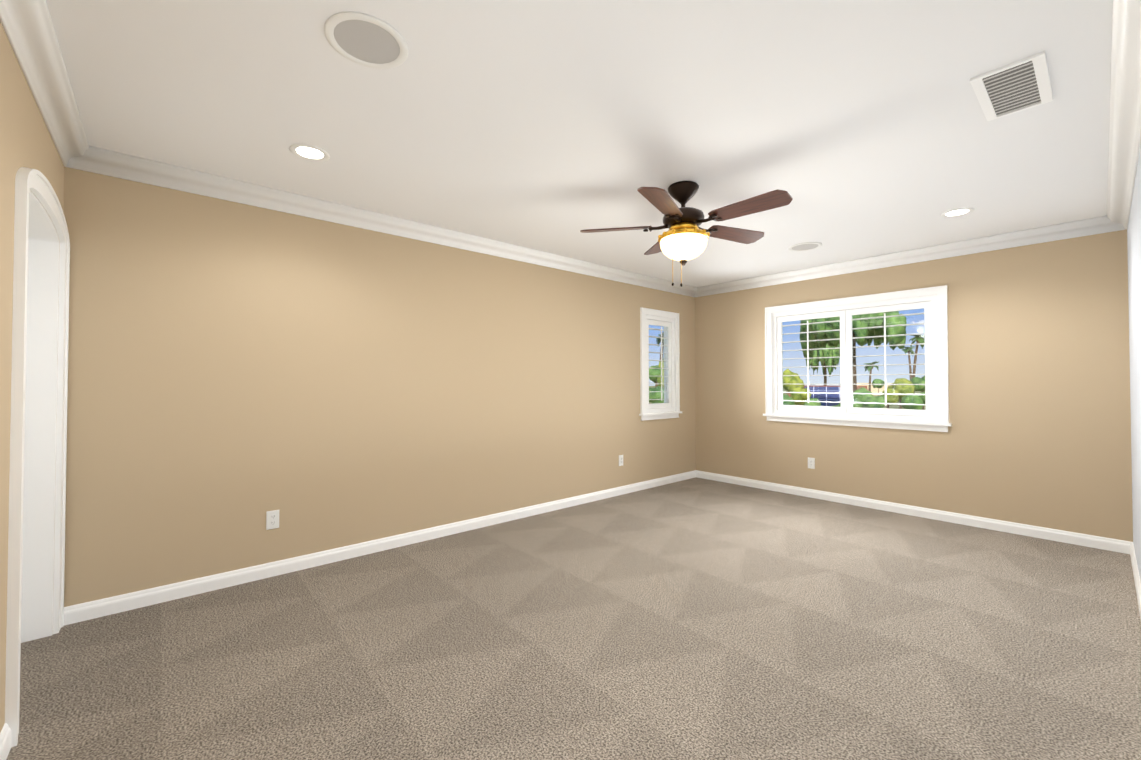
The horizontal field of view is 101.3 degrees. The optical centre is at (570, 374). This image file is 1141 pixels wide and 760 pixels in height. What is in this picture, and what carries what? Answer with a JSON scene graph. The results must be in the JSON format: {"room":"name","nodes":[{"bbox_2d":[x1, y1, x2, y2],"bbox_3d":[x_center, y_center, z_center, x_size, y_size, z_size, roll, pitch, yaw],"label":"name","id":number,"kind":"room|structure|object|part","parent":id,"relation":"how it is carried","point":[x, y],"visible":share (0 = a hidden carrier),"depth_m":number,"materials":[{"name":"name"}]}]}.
{"room":"empty bedroom","nodes":[
{"label":"empty bedroom","id":0,"kind":"room"},
{"bbox_2d":[0,22,63,732],"bbox_3d":[-1.451,0.028,0.967,0.150,2.440,3.630,1,-1,-41],"label":"wall","id":1,"kind":"structure","parent":0,"point":[26,140],"depth_m":1.55,"materials":[{"name":"beige paint"}]},
{"bbox_2d":[0,723,10,759],"bbox_3d":[-1.050,1.199,0.618,0.015,0.088,2.545,1,-1,-41],"label":"baseboard","id":2,"kind":"structure","parent":1,"relation":"attached to","point":[5,735],"depth_m":1.53,"materials":[{"name":"white wood"}]},
{"bbox_2d":[5,167,69,746],"bbox_3d":[-2.294,0.232,1.927,0.197,2.062,1.040,1,-1,-41],"label":"door frame","id":3,"kind":"structure","parent":1,"relation":"attached to","point":[38,443],"depth_m":2.24,"materials":[{"name":"white wood"}]},
{"bbox_2d":[0,0,91,167],"bbox_3d":[-1.360,-1.138,1.067,0.094,0.105,3.390,1,-1,-41],"label":"crown molding","id":4,"kind":"structure","parent":1,"relation":"attached to","point":[30,30],"depth_m":1.74,"materials":[{"name":"white wood"}]},
{"bbox_2d":[63,167,695,606],"bbox_3d":[-1.209,0.072,3.697,7.420,2.440,0.150,1,-1,-41],"label":"wall","id":5,"kind":"structure","parent":0,"point":[237,371],"depth_m":3.13,"materials":[{"name":"beige paint"}]},
{"bbox_2d":[266,510,278,529],"bbox_3d":[-1.893,0.924,2.977,0.070,0.115,0.013,1,-1,-41],"label":"electrical outlet","id":6,"kind":"object","parent":5,"relation":"attached to","point":[272,519],"visible":1,"depth_m":2.97,"materials":[{"name":"white plastic"}]},
{"bbox_2d":[64,470,695,624],"bbox_3d":[-0.478,1.256,4.210,5.620,0.088,0.015,1,-1,-41],"label":"baseboard","id":7,"kind":"structure","parent":5,"relation":"attached to","point":[114,604],"depth_m":3.12,"materials":[{"name":"white wood"}]},
{"bbox_2d":[63,146,700,296],"bbox_3d":[-0.453,-1.087,4.219,5.620,0.105,0.094,1,-1,-41],"label":"crown molding","id":8,"kind":"structure","parent":5,"relation":"attached to","point":[104,162],"depth_m":3.18,"materials":[{"name":"white wood"}]},
{"bbox_2d":[619,455,622,465],"bbox_3d":[0.555,0.943,5.130,0.070,0.115,0.013,1,-1,-41],"label":"electrical outlet","id":9,"kind":"object","parent":5,"relation":"attached to","point":[620,460],"visible":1,"depth_m":5.12,"materials":[{"name":"white plastic"}]},
{"bbox_2d":[639,307,681,420],"bbox_3d":[1.038,-0.115,5.643,0.760,1.297,0.200,1,-1,-41],"label":"window","id":10,"kind":"structure","parent":5,"relation":"in","point":[644,414],"depth_m":5.67,"materials":[{"name":"white"}]},
{"bbox_3d":[0.997,-0.119,5.689,0.536,1.105,0.006,1,-1,-41],"label":"glass","id":11,"kind":"part","parent":10,"relation":"part of","materials":[{"name":"clear glass"}]},
{"bbox_2d":[645,316,673,411],"bbox_3d":[1.059,-0.120,5.618,0.556,1.125,0.098,1,-1,-41],"label":"window shutter","id":12,"kind":"object","parent":10,"relation":"attached to","point":[669,325],"visible":0.96,"depth_m":5.64,"materials":[{"name":"white wood"}]},
{"bbox_2d":[6,477,1140,759],"bbox_3d":[0.095,1.320,2.307,7.570,0.100,3.930,1,-1,-41],"label":"floor","id":13,"kind":"structure","parent":0,"point":[698,619],"depth_m":2.15,"materials":[{"name":"carpet"}]},
{"bbox_2d":[46,0,1112,286],"bbox_3d":[0.095,-1.220,2.348,7.570,0.100,3.930,1,-1,-41],"label":"ceiling","id":14,"kind":"structure","parent":0,"point":[858,128],"depth_m":2.10,"materials":[{"name":"white paint"}]},
{"bbox_2d":[289,144,329,160],"bbox_3d":[-1.371,-1.165,2.462,0.188,0.006,0.188,1,-1,-41],"label":"recessed light","id":15,"kind":"object","parent":14,"relation":"in","point":[309,152],"visible":1,"depth_m":2.46,"materials":[{"name":"white plastic"}]},
{"bbox_2d":[324,12,407,68],"bbox_3d":[-0.721,-1.177,1.663,0.274,0.007,0.274,1,-1,-41],"label":"speaker","id":16,"kind":"object","parent":14,"relation":"attached to","point":[366,40],"visible":1,"depth_m":1.65},
{"bbox_2d":[580,181,792,286],"bbox_3d":[0.731,-0.844,2.862,1.241,0.635,1.193,1,-1,-41],"label":"fan","id":17,"kind":"object","parent":14,"relation":"hanging from","point":[683,239],"visible":1,"depth_m":2.79,"materials":[{"name":"brown wood"}]},
{"bbox_3d":[0.287,-0.920,2.970,0.445,0.008,0.150,0,12,11],"label":"blade","id":18,"kind":"part","parent":17,"relation":"part of","materials":[{"name":"brown wood"}]},
{"bbox_3d":[0.644,-0.914,3.307,0.150,0.008,0.445,-13,1,-7],"label":"blade","id":19,"kind":"part","parent":17,"relation":"part of","materials":[{"name":"brown wood"}]},
{"bbox_3d":[0.497,-0.927,2.526,0.150,0.008,0.445,14,6,28],"label":"blade","id":20,"kind":"part","parent":17,"relation":"part of","materials":[{"name":"brown wood"}]},
{"bbox_3d":[0.698,-0.767,2.890,0.288,0.126,0.288,1,-1,-41],"label":"lamp shade","id":21,"kind":"part","parent":17,"relation":"part of","materials":[{"name":"white glass"}]},
{"bbox_3d":[1.075,-0.918,3.071,0.445,0.008,0.150,0,-14,-25],"label":"blade","id":22,"kind":"part","parent":17,"relation":"part of","materials":[{"name":"brown wood"}]},
{"bbox_3d":[0.984,-0.926,2.589,0.150,0.008,0.445,18,-13,-42],"label":"blade","id":23,"kind":"part","parent":17,"relation":"part of","materials":[{"name":"brown wood"}]},
{"bbox_2d":[788,242,821,250],"bbox_3d":[2.090,-1.137,4.175,0.274,0.007,0.274,1,-1,-41],"label":"speaker","id":24,"kind":"object","parent":14,"relation":"attached to","point":[806,246],"visible":0.98,"depth_m":4.16},
{"bbox_2d":[940,208,973,216],"bbox_3d":[2.752,-1.151,3.332,0.188,0.006,0.188,1,-1,-41],"label":"recessed light","id":25,"kind":"object","parent":14,"relation":"in","point":[957,212],"visible":1,"depth_m":3.33,"materials":[{"name":"white plastic"}]},
{"bbox_2d":[970,51,1052,120],"bbox_3d":[1.824,-1.172,1.930,0.435,0.010,0.210,1,-1,-41],"label":"ceiling vent","id":26,"kind":"object","parent":14,"relation":"in","point":[1017,86],"visible":0.96,"depth_m":1.91,"materials":[{"name":"white metal"}]},
{"bbox_2d":[695,230,1132,541],"bbox_3d":[2.881,0.089,4.777,0.150,2.440,3.930,1,-1,-41],"label":"wall","id":27,"kind":"structure","parent":0,"point":[1038,433],"depth_m":3.94,"materials":[{"name":"beige paint"}]},
{"bbox_2d":[808,457,814,468],"bbox_3d":[2.571,0.948,4.998,0.013,0.115,0.070,1,-1,-41],"label":"electrical outlet","id":28,"kind":"object","parent":27,"relation":"attached to","point":[811,463],"visible":1,"depth_m":4.99,"materials":[{"name":"white plastic"}]},
{"bbox_2d":[763,285,951,431],"bbox_3d":[2.835,-0.129,4.795,0.200,1.297,1.693,1,-1,-41],"label":"window","id":29,"kind":"structure","parent":27,"relation":"in","point":[941,424],"depth_m":4.56,"materials":[{"name":"white wood"}]},
{"bbox_3d":[2.881,-0.132,4.836,0.006,1.105,1.469,1,-1,-41],"label":"glass","id":30,"kind":"part","parent":29,"relation":"part of","materials":[{"name":"clear glass"}]},
{"bbox_2d":[773,296,936,420],"bbox_3d":[2.810,-0.133,4.774,0.098,1.125,1.489,1,-1,-41],"label":"window shutter","id":31,"kind":"object","parent":29,"relation":"attached to","point":[846,347],"visible":1,"depth_m":4.73,"materials":[{"name":"white wood"}]},
{"bbox_2d":[696,216,1106,295],"bbox_3d":[2.790,-1.079,4.716,0.094,0.105,3.390,1,-1,-41],"label":"crown molding","id":32,"kind":"structure","parent":27,"relation":"attached to","point":[1091,226],"depth_m":4.22,"materials":[{"name":"white wood"}]},
{"bbox_2d":[696,470,1123,552],"bbox_3d":[2.819,1.264,4.704,0.015,0.088,3.570,1,-1,-41],"label":"baseboard","id":33,"kind":"structure","parent":27,"relation":"attached to","point":[1098,542],"depth_m":4.16,"materials":[{"name":"white wood"}]},
{"bbox_2d":[1127,146,1140,580],"bbox_3d":[1.287,0.026,0.859,7.420,2.440,0.150,1,-1,-41],"label":"wall","id":34,"kind":"structure","parent":0,"point":[1134,256],"depth_m":2.76,"materials":[{"name":"white paint"}]},
{"bbox_2d":[1104,0,1140,231],"bbox_3d":[1.883,-1.130,1.564,5.620,0.105,0.094,1,-1,-41],"label":"crown molding","id":35,"kind":"structure","parent":34,"relation":"attached to","point":[1125,91],"depth_m":2.00,"materials":[{"name":"white wood"}]},
{"bbox_2d":[1124,541,1140,618],"bbox_3d":[1.908,1.213,1.497,5.620,0.088,0.015,1,-1,-41],"label":"baseboard","id":36,"kind":"structure","parent":34,"relation":"attached to","point":[1128,546],"depth_m":2.92,"materials":[{"name":"white wood"}]},
{"label":"outside","id":37,"kind":"structure","parent":0,"visible":0},
{"bbox_2d":[649,386,925,409],"bbox_3d":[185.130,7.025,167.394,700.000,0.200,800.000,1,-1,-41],"label":"ground","id":38,"kind":"structure","parent":37,"point":[891,406],"depth_m":91.95,"materials":[{"name":"green plant"}]},
{"bbox_2d":[649,311,924,409],"bbox_3d":[47.199,-1.490,75.542,149.170,13.879,38.935,1,-1,-41],"label":"trees","id":39,"kind":"object","parent":38,"relation":"on","point":[907,399],"depth_m":29.61,"materials":[{"name":"green plant"}]},
{"bbox_2d":[787,385,867,405],"bbox_3d":[23.374,2.967,42.720,6.314,3.906,8.000,-1,-1,29],"label":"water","id":40,"kind":"structure","parent":38,"relation":"on","point":[825,391],"depth_m":41.36,"materials":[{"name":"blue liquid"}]},
{"bbox_2d":[857,383,891,394],"bbox_3d":[98.111,4.661,148.769,13.928,3.930,4.000,-1,-1,33],"label":"building","id":41,"kind":"structure","parent":38,"relation":"on","point":[874,390],"depth_m":147.61,"materials":[{"name":"beige paint"}]}
]}

